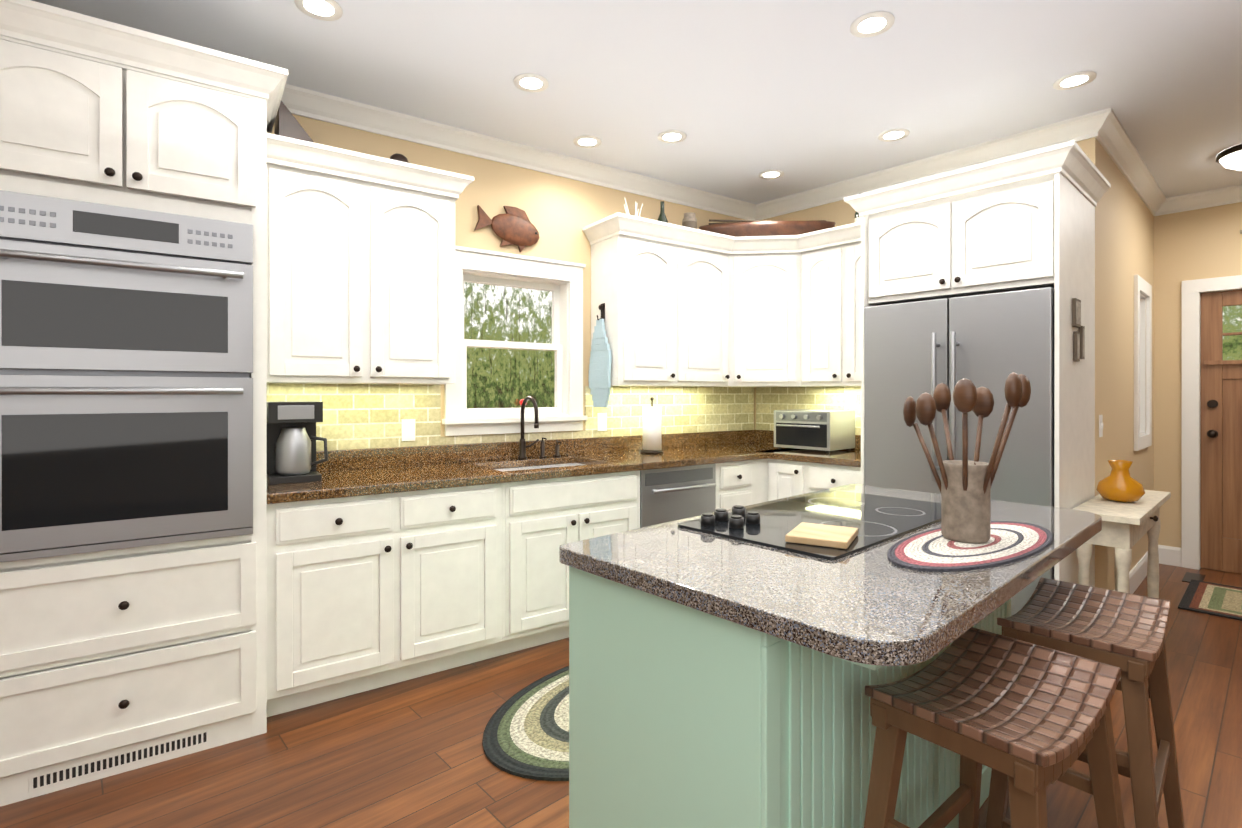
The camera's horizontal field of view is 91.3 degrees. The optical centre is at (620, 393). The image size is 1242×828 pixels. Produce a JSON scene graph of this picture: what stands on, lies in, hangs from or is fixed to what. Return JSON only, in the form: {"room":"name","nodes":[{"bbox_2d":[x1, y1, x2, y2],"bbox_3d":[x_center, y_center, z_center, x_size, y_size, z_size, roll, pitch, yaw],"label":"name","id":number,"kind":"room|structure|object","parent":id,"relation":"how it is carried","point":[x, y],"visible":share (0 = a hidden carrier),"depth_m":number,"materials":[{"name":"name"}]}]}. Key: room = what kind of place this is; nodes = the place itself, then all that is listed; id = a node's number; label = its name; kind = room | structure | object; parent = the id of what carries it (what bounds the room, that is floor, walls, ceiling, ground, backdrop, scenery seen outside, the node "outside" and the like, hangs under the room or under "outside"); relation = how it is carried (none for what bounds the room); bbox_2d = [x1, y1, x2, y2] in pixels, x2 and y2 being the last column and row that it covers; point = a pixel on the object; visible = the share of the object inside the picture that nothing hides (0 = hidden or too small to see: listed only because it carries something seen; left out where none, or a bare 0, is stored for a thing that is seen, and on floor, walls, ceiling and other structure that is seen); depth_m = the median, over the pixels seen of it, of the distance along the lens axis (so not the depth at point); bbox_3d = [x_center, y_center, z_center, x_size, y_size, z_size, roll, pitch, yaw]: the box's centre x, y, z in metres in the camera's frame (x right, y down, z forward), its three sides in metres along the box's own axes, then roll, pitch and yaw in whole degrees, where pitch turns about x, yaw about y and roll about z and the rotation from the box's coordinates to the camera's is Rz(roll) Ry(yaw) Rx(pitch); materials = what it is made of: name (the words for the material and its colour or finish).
{"room":"kitchen","nodes":[
{"label":"kitchen","id":0,"kind":"room"},
{"bbox_2d":[271,114,754,450],"bbox_3d":[-2.019,-0.084,2.771,7.420,2.760,0.180,0,0,-35],"label":"wall","id":1,"kind":"structure","parent":0,"point":[561,212],"depth_m":3.68,"materials":[{"name":"beige paint"}]},
{"bbox_2d":[266,133,473,384],"bbox_3d":[-1.235,-0.572,2.963,0.927,1.044,0.400,0,0,-35],"label":"upper cabinet","id":2,"kind":"object","parent":1,"relation":"attached to","point":[360,268],"visible":0.98,"depth_m":2.81,"materials":[{"name":"white wood"}]},
{"bbox_2d":[274,101,313,142],"bbox_3d":[-1.453,-1.149,2.812,0.245,0.290,0.200,0,0,-35],"label":"wedge","id":3,"kind":"object","parent":2,"relation":"on","point":[286,124],"depth_m":2.68,"materials":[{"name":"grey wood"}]},
{"bbox_2d":[390,153,408,162],"bbox_3d":[-1.199,-1.109,3.027,0.361,0.210,0.130,0,0,-42],"label":"duck","id":4,"kind":"object","parent":2,"relation":"on","point":[399,157],"visible":0.17,"depth_m":3.05},
{"bbox_2d":[474,205,539,251],"bbox_3d":[-0.665,-0.975,3.578,0.412,0.262,0.046,0,0,-33],"label":"wall art","id":5,"kind":"object","parent":1,"relation":"attached to","point":[514,226],"visible":0.98,"depth_m":3.58,"materials":[{"name":"paint"}]},
{"bbox_2d":[267,383,753,450],"bbox_3d":[-0.342,0.117,3.826,3.382,0.333,0.008,0,0,-35],"label":"tile backsplash","id":6,"kind":"structure","parent":1,"relation":"attached to","point":[360,416],"depth_m":3.35,"materials":[{"name":"beige tile"}]},
{"bbox_2d":[401,419,414,440],"bbox_3d":[-1.141,0.196,3.260,0.072,0.116,0.006,0,0,-33],"label":"outlet","id":7,"kind":"object","parent":6,"relation":"attached to","point":[407,429],"depth_m":3.26,"materials":[{"name":"white plastic"}]},
{"bbox_2d":[597,413,606,430],"bbox_3d":[-0.124,0.186,3.970,0.072,0.116,0.006,0,0,-33],"label":"outlet","id":8,"kind":"object","parent":6,"relation":"attached to","point":[601,417],"depth_m":3.97,"materials":[{"name":"white plastic"}]},
{"bbox_2d":[1099,415,1102,436],"bbox_3d":[2.611,0.176,3.299,0.070,0.120,0.013,0,0,-42],"label":"light switch","id":9,"kind":"object","parent":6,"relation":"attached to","point":[1100,416],"depth_m":3.29,"materials":[{"name":"white plastic"}]},
{"bbox_2d":[442,246,586,435],"bbox_3d":[-0.650,-0.294,3.684,0.920,1.060,0.210,0,0,-35],"label":"window","id":10,"kind":"structure","parent":1,"relation":"in","point":[562,281],"depth_m":3.69,"materials":[{"name":"white wood"}]},
{"bbox_2d":[582,213,729,386],"bbox_3d":[0.281,-0.556,4.064,0.962,1.015,0.450,0,0,-42],"label":"upper cabinet","id":11,"kind":"object","parent":1,"relation":"attached to","point":[688,307],"depth_m":3.87,"materials":[{"name":"white wood"}]},
{"bbox_2d":[589,303,611,406],"bbox_3d":[-0.134,-0.239,3.802,0.049,0.650,0.224,0,0,-35],"label":"towel","id":12,"kind":"object","parent":11,"relation":"hanging from","point":[600,370],"visible":1,"depth_m":3.79,"materials":[{"name":"blue fabric"}]},
{"bbox_2d":[624,197,642,216],"bbox_3d":[0.072,-1.118,3.898,0.124,0.267,0.097,0,0,-33],"label":"figurine","id":13,"kind":"object","parent":11,"relation":"on","point":[636,212],"depth_m":3.87,"materials":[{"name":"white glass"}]},
{"bbox_2d":[657,201,667,222],"bbox_3d":[0.276,-1.125,4.044,0.072,0.300,0.074,0,0,30],"label":"bottle","id":14,"kind":"object","parent":11,"relation":"on","point":[662,217],"depth_m":4.03,"materials":[{"name":"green glass"}]},
{"bbox_2d":[682,212,696,228],"bbox_3d":[0.472,-1.105,4.181,0.100,0.260,0.100,0,0,45],"label":"jar","id":15,"kind":"object","parent":11,"relation":"on","point":[689,220],"depth_m":4.14,"materials":[{"name":"brown ceramic"}]},
{"bbox_2d":[0,564,1241,827],"bbox_3d":[1.014,1.347,1.110,9.737,0.100,8.200,0,0,-42],"label":"floor","id":16,"kind":"structure","parent":0,"point":[406,754],"depth_m":2.10,"materials":[{"name":"brown wood"}]},
{"bbox_2d":[0,0,287,806],"bbox_3d":[-1.868,0.034,2.323,0.972,2.525,0.725,0,0,-35],"label":"tall cabinet","id":17,"kind":"object","parent":16,"relation":"on","point":[116,661],"visible":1,"depth_m":2.08,"materials":[{"name":"white wood"}]},
{"bbox_2d":[0,190,252,561],"bbox_3d":[-1.852,-0.053,2.299,0.748,1.154,0.724,0,0,-35],"label":"wall oven","id":18,"kind":"object","parent":17,"relation":"in","point":[126,380],"visible":1,"depth_m":2.05,"materials":[{"name":"silver metal"}]},
{"bbox_2d":[267,481,526,716],"bbox_3d":[-1.135,0.861,2.888,1.075,0.870,0.765,0,0,-42],"label":"base cabinet","id":19,"kind":"object","parent":16,"relation":"on","point":[367,592],"depth_m":2.62,"materials":[{"name":"white wood"}]},
{"bbox_2d":[267,430,782,503],"bbox_3d":[-0.143,0.356,3.562,3.456,0.140,1.110,0,0,-42],"label":"countertop","id":20,"kind":"structure","parent":19,"relation":"on","point":[356,472],"depth_m":3.32,"materials":[{"name":"brown stone"}]},
{"bbox_2d":[267,401,327,484],"bbox_3d":[-1.460,0.211,2.729,0.237,0.350,0.258,0,0,-35],"label":"coffee maker","id":21,"kind":"object","parent":20,"relation":"on","point":[292,437],"visible":0.94,"depth_m":2.64,"materials":[{"name":"black plastic"}]},
{"bbox_2d":[494,463,583,471],"bbox_3d":[-0.434,0.524,3.366,0.676,0.194,0.416,0,0,-35],"label":"sink","id":22,"kind":"object","parent":20,"relation":"in","point":[538,467],"visible":0.02,"depth_m":3.57,"materials":[{"name":"silver metal"}]},
{"bbox_2d":[518,396,561,459],"bbox_3d":[-0.447,0.200,3.585,0.285,0.371,0.219,0,0,-42],"label":"faucet","id":23,"kind":"object","parent":20,"relation":"on","point":[522,449],"visible":1,"depth_m":3.56,"materials":[{"name":"brown metal"}]},
{"bbox_2d":[641,397,663,453],"bbox_3d":[0.203,0.204,3.957,0.149,0.363,0.149,0,0,-42],"label":"paper towel","id":24,"kind":"object","parent":20,"relation":"on","point":[652,429],"visible":1,"depth_m":3.90,"materials":[{"name":"white paper"}]},
{"bbox_2d":[774,409,854,452],"bbox_3d":[1.310,0.250,4.160,0.387,0.270,0.420,0,0,-42],"label":"toaster oven","id":25,"kind":"object","parent":20,"relation":"on","point":[827,431],"visible":1,"depth_m":4.04,"materials":[{"name":"silver metal"}]},
{"bbox_2d":[482,666,568,780],"bbox_3d":[0.036,1.290,2.572,1.320,0.012,0.820,0,0,-43],"label":"braided rug","id":26,"kind":"object","parent":16,"relation":"on","point":[526,733],"visible":0.4,"depth_m":2.30,"materials":[{"name":"multicoloured fabric"}]},
{"bbox_2d":[640,464,715,527],"bbox_3d":[0.196,0.863,3.782,0.569,0.866,0.641,0,0,-35],"label":"dishwasher","id":27,"kind":"object","parent":16,"relation":"on","point":[673,494],"visible":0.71,"depth_m":3.54,"materials":[{"name":"silver metal"}]},
{"bbox_2d":[716,459,778,509],"bbox_3d":[0.824,0.860,4.267,1.076,0.870,0.749,0,0,-42],"label":"base cabinet","id":28,"kind":"object","parent":16,"relation":"on","point":[743,483],"depth_m":3.87,"materials":[{"name":"white wood"}]},
{"bbox_2d":[569,568,1010,827],"bbox_3d":[0.662,0.862,1.778,1.480,0.870,0.740,0,0,-42],"label":"kitchen island","id":29,"kind":"object","parent":16,"relation":"on","point":[715,681],"depth_m":1.30,"materials":[{"name":"green paint"}]},
{"bbox_2d":[559,484,1101,679],"bbox_3d":[0.704,0.407,1.754,1.570,0.040,0.870,0,0,-42],"label":"island countertop","id":30,"kind":"structure","parent":29,"relation":"on","point":[861,609],"depth_m":1.26,"materials":[{"name":"grey stone"}]},
{"bbox_2d":[678,490,940,559],"bbox_3d":[0.664,0.367,1.894,0.920,0.040,0.490,0,0,-42],"label":"cooktop","id":31,"kind":"object","parent":30,"relation":"in","point":[875,519],"visible":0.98,"depth_m":1.80,"materials":[{"name":"black glass"}]},
{"bbox_2d":[785,522,857,548],"bbox_3d":[0.526,0.369,1.585,0.150,0.018,0.180,0,0,30],"label":"board","id":32,"kind":"object","parent":31,"relation":"on","point":[840,537],"visible":1,"depth_m":1.54,"materials":[{"name":"yellow wood"}]},
{"bbox_2d":[887,521,1052,571],"bbox_3d":[0.911,0.384,1.565,0.720,0.006,0.270,0,0,-38],"label":"placemat","id":33,"kind":"object","parent":30,"relation":"on","point":[933,550],"visible":0.85,"depth_m":1.48,"materials":[{"name":"white fabric"}]},
{"bbox_2d":[903,372,1030,543],"bbox_3d":[0.894,0.164,1.591,0.259,0.433,0.292,0,0,-42],"label":"utensil crock","id":34,"kind":"object","parent":33,"relation":"on","point":[964,484],"visible":1,"depth_m":1.55,"materials":[{"name":"stoneware ceramic"},{"name":"wood"}]},
{"bbox_2d":[779,460,814,498],"bbox_3d":[1.296,0.861,4.084,0.629,0.870,0.393,0,0,-42],"label":"base cabinet","id":35,"kind":"object","parent":16,"relation":"on","point":[795,477],"depth_m":3.83,"materials":[{"name":"white wood"}]},
{"bbox_2d":[815,463,860,490],"bbox_3d":[1.492,0.861,3.870,0.629,0.870,0.491,0,0,-42],"label":"base cabinet","id":36,"kind":"object","parent":16,"relation":"on","point":[827,476],"depth_m":3.64,"materials":[{"name":"white wood"}]},
{"bbox_2d":[783,435,860,466],"bbox_3d":[1.460,0.356,3.892,0.644,0.140,0.568,0,0,-42],"label":"countertop","id":37,"kind":"structure","parent":36,"relation":"on","point":[844,457],"depth_m":3.80,"materials":[{"name":"brown stone"}]},
{"bbox_2d":[864,287,1053,615],"bbox_3d":[1.883,0.408,3.268,0.807,1.775,0.866,0,0,-42],"label":"refrigerator","id":38,"kind":"object","parent":16,"relation":"on","point":[991,342],"visible":0.4,"depth_m":2.97,"materials":[{"name":"silver metal"}]},
{"bbox_2d":[844,140,1110,586],"bbox_3d":[1.901,0.101,3.284,0.815,2.390,1.052,0,0,-42],"label":"tall cabinet","id":39,"kind":"object","parent":16,"relation":"on","point":[1034,232],"visible":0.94,"depth_m":2.98,"materials":[{"name":"white wood"}]},
{"bbox_2d":[1073,329,1082,361],"bbox_3d":[2.173,-0.223,2.896,0.060,0.140,0.016,0,0,-42],"label":"picture frame","id":40,"kind":"object","parent":39,"relation":"attached to","point":[1078,345],"depth_m":2.88,"materials":[{"name":"brown"}]},
{"bbox_2d":[1072,298,1084,329],"bbox_3d":[2.173,-0.383,2.896,0.110,0.130,0.016,0,0,-42],"label":"picture frame","id":41,"kind":"object","parent":39,"relation":"attached to","point":[1076,303],"depth_m":2.87,"materials":[{"name":"brown"}]},
{"bbox_2d":[1083,330,1084,358],"bbox_3d":[2.254,-0.249,2.970,0.050,0.160,0.016,0,0,-42],"label":"picture frame","id":42,"kind":"object","parent":39,"relation":"attached to","point":[1083,330],"depth_m":2.97,"materials":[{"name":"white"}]},
{"bbox_2d":[864,627,1124,827],"bbox_3d":[0.781,0.944,1.263,0.618,0.712,0.401,0,0,-42],"label":"stool","id":43,"kind":"object","parent":16,"relation":"on","point":[1032,721],"visible":1,"depth_m":1.22,"materials":[{"name":"leather"}]},
{"bbox_2d":[985,577,1183,827],"bbox_3d":[1.273,0.944,1.659,0.612,0.712,0.391,0,0,-42],"label":"stool","id":44,"kind":"object","parent":16,"relation":"on","point":[1125,632],"visible":0.81,"depth_m":1.58,"materials":[{"name":"leather"}]},
{"bbox_2d":[1073,490,1170,678],"bbox_3d":[2.524,0.916,3.047,1.040,0.760,0.250,0,0,-42],"label":"console table","id":45,"kind":"object","parent":16,"relation":"on","point":[1127,527],"visible":0.42,"depth_m":2.78,"materials":[{"name":"white wood"}]},
{"bbox_2d":[1096,460,1144,501],"bbox_3d":[2.487,0.436,3.027,0.190,0.200,0.190,0,0,-42],"label":"vase","id":46,"kind":"object","parent":45,"relation":"on","point":[1119,483],"visible":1,"depth_m":2.98,"materials":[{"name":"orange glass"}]},
{"bbox_2d":[1182,572,1205,582],"bbox_3d":[4.010,1.292,4.252,0.300,0.006,0.100,0,0,-42],"label":"floor vent","id":47,"kind":"object","parent":16,"relation":"in","point":[1188,576],"visible":0.79,"depth_m":4.26,"materials":[{"name":"brown metal"}]},
{"bbox_2d":[1178,579,1241,620],"bbox_3d":[3.969,1.291,3.586,0.800,0.010,0.940,0,0,-42],"label":"doormat","id":48,"kind":"object","parent":16,"relation":"on","point":[1216,599],"visible":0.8,"depth_m":3.79,"materials":[{"name":"multicoloured fabric"}]},
{"bbox_2d":[32,0,1241,203],"bbox_3d":[1.014,-1.513,1.109,9.737,0.100,8.200,0,0,-42],"label":"ceiling","id":49,"kind":"structure","parent":0,"point":[802,95],"depth_m":2.76,"materials":[{"name":"white paint"}]},
{"bbox_2d":[294,0,342,20],"bbox_3d":[-1.141,-1.460,2.295,0.162,0.006,0.162,0,0,21],"label":"recessed light","id":50,"kind":"object","parent":49,"relation":"in","point":[326,10],"depth_m":2.31,"materials":[{"name":"white"}]},
{"bbox_2d":[513,73,548,91],"bbox_3d":[-0.423,-1.461,2.858,0.162,0.006,0.162,0,0,39],"label":"recessed light","id":51,"kind":"object","parent":49,"relation":"in","point":[528,82],"depth_m":2.85,"materials":[{"name":"white"}]},
{"bbox_2d":[573,136,600,147],"bbox_3d":[-0.195,-1.461,3.527,0.162,0.006,0.162,0,0,21],"label":"recessed light","id":52,"kind":"object","parent":49,"relation":"in","point":[581,141],"depth_m":3.52,"materials":[{"name":"white"}]},
{"bbox_2d":[658,130,685,142],"bbox_3d":[0.290,-1.461,3.456,0.162,0.006,0.162,0,0,21],"label":"recessed light","id":53,"kind":"object","parent":49,"relation":"in","point":[670,136],"depth_m":3.45,"materials":[{"name":"white"}]},
{"bbox_2d":[281,84,1241,219],"bbox_3d":[1.119,-1.410,1.032,9.285,0.105,7.544,0,0,-42],"label":"crown molding","id":54,"kind":"structure","parent":49,"relation":"attached to","point":[1104,127],"depth_m":3.66,"materials":[{"name":"white wood"}]},
{"bbox_2d":[759,170,783,178],"bbox_3d":[1.003,-1.461,4.055,0.162,0.006,0.162,0,0,21],"label":"recessed light","id":55,"kind":"object","parent":49,"relation":"in","point":[769,174],"depth_m":4.05,"materials":[{"name":"white"}]},
{"bbox_2d":[850,11,894,37],"bbox_3d":[0.994,-1.460,2.406,0.162,0.006,0.162,0,0,21],"label":"recessed light","id":56,"kind":"object","parent":49,"relation":"in","point":[871,24],"depth_m":2.40,"materials":[{"name":"white"}]},
{"bbox_2d":[878,129,909,141],"bbox_3d":[1.542,-1.461,3.436,0.162,0.006,0.162,0,0,39],"label":"recessed light","id":57,"kind":"object","parent":49,"relation":"in","point":[893,134],"depth_m":3.43,"materials":[{"name":"white"}]},
{"bbox_2d":[1053,71,1095,89],"bbox_3d":[2.117,-1.460,2.838,0.162,0.006,0.162,0,0,3],"label":"recessed light","id":58,"kind":"object","parent":49,"relation":"in","point":[1078,79],"depth_m":2.83,"materials":[{"name":"white"}]},
{"bbox_2d":[1215,144,1241,170],"bbox_3d":[3.794,-1.409,3.627,0.350,0.109,0.350,0,0,-42],"label":"ceiling light","id":59,"kind":"object","parent":49,"relation":"attached to","point":[1230,158],"visible":1,"depth_m":3.64,"materials":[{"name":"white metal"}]},
{"bbox_2d":[755,137,1101,587],"bbox_3d":[1.717,-0.085,4.223,0.180,2.760,2.556,0,0,-42],"label":"wall","id":60,"kind":"structure","parent":0,"point":[840,213],"depth_m":3.30,"materials":[{"name":"beige paint"}]},
{"bbox_2d":[730,235,817,386],"bbox_3d":[0.999,-0.557,4.403,0.635,1.015,0.677,0,0,-42],"label":"upper cabinet","id":61,"kind":"object","parent":60,"relation":"attached to","point":[761,267],"depth_m":4.17,"materials":[{"name":"white wood"}]},
{"bbox_2d":[699,219,835,236],"bbox_3d":[1.019,-1.099,4.259,0.636,0.248,0.722,0,0,-42],"label":"bowl","id":62,"kind":"object","parent":61,"relation":"on","point":[739,228],"visible":0.5,"depth_m":4.17,"materials":[{"name":"brown"}]},
{"bbox_2d":[756,386,860,434],"bbox_3d":[1.477,0.117,4.345,0.008,0.333,1.213,0,0,-42],"label":"tile backsplash","id":63,"kind":"structure","parent":60,"relation":"attached to","point":[769,400],"depth_m":4.48,"materials":[{"name":"beige tile"}]},
{"bbox_2d":[794,232,860,386],"bbox_3d":[1.509,-0.512,4.027,0.390,0.926,0.701,0,0,-42],"label":"upper cabinet","id":64,"kind":"object","parent":60,"relation":"attached to","point":[827,273],"depth_m":3.99,"materials":[{"name":"white wood"}]},
{"bbox_2d":[855,193,861,222],"bbox_3d":[1.557,-1.135,3.938,0.082,0.320,0.080,0,0,-42],"label":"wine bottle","id":65,"kind":"object","parent":64,"relation":"on","point":[857,218],"visible":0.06,"depth_m":3.92,"materials":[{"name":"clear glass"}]},
{"bbox_2d":[1102,147,1153,589],"bbox_3d":[3.380,-0.084,4.122,2.137,2.760,0.160,0,0,-42],"label":"wall","id":66,"kind":"structure","parent":0,"point":[1127,235],"depth_m":3.74,"materials":[{"name":"beige paint"}]},
{"bbox_2d":[1114,551,1147,593],"bbox_3d":[3.314,1.226,3.943,2.117,0.140,0.016,0,0,-42],"label":"baseboard","id":67,"kind":"structure","parent":66,"relation":"attached to","point":[1138,572],"depth_m":4.08,"materials":[{"name":"white wood"}]},
{"bbox_2d":[1134,274,1151,450],"bbox_3d":[3.595,-0.204,4.297,0.620,1.170,0.172,0,0,-42],"label":"window","id":68,"kind":"structure","parent":66,"relation":"in","point":[1142,369],"depth_m":4.39,"materials":[{"name":"white wood"}]},
{"bbox_2d":[1154,202,1241,547],"bbox_3d":[5.670,-0.084,3.070,0.180,2.760,4.804,0,0,-42],"label":"wall","id":69,"kind":"structure","parent":0,"point":[1203,243],"depth_m":4.58,"materials":[{"name":"beige paint"}]},
{"bbox_2d":[1181,275,1241,569],"bbox_3d":[4.623,0.228,4.190,0.192,2.135,1.100,0,0,-42],"label":"door frame","id":70,"kind":"structure","parent":69,"relation":"attached to","point":[1190,438],"depth_m":4.49,"materials":[{"name":"white wood"}]},
{"bbox_2d":[1200,290,1241,573],"bbox_3d":[4.579,0.275,4.150,0.113,2.030,0.902,0,0,-42],"label":"entry door","id":71,"kind":"structure","parent":69,"relation":"in","point":[1220,464],"depth_m":4.42,"materials":[{"name":"brown wood"}]},
{"label":"outside","id":72,"kind":"structure","parent":0,"visible":0},
{"bbox_2d":[464,282,554,408],"bbox_3d":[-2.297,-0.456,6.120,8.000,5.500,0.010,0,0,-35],"label":"trees","id":73,"kind":"object","parent":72,"point":[498,365],"depth_m":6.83,"materials":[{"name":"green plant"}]},
{"bbox_2d":[1223,305,1241,359],"bbox_3d":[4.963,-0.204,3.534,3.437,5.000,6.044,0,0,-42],"label":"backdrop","id":74,"kind":"structure","parent":72,"point":[1238,313],"depth_m":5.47,"materials":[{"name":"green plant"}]}
]}

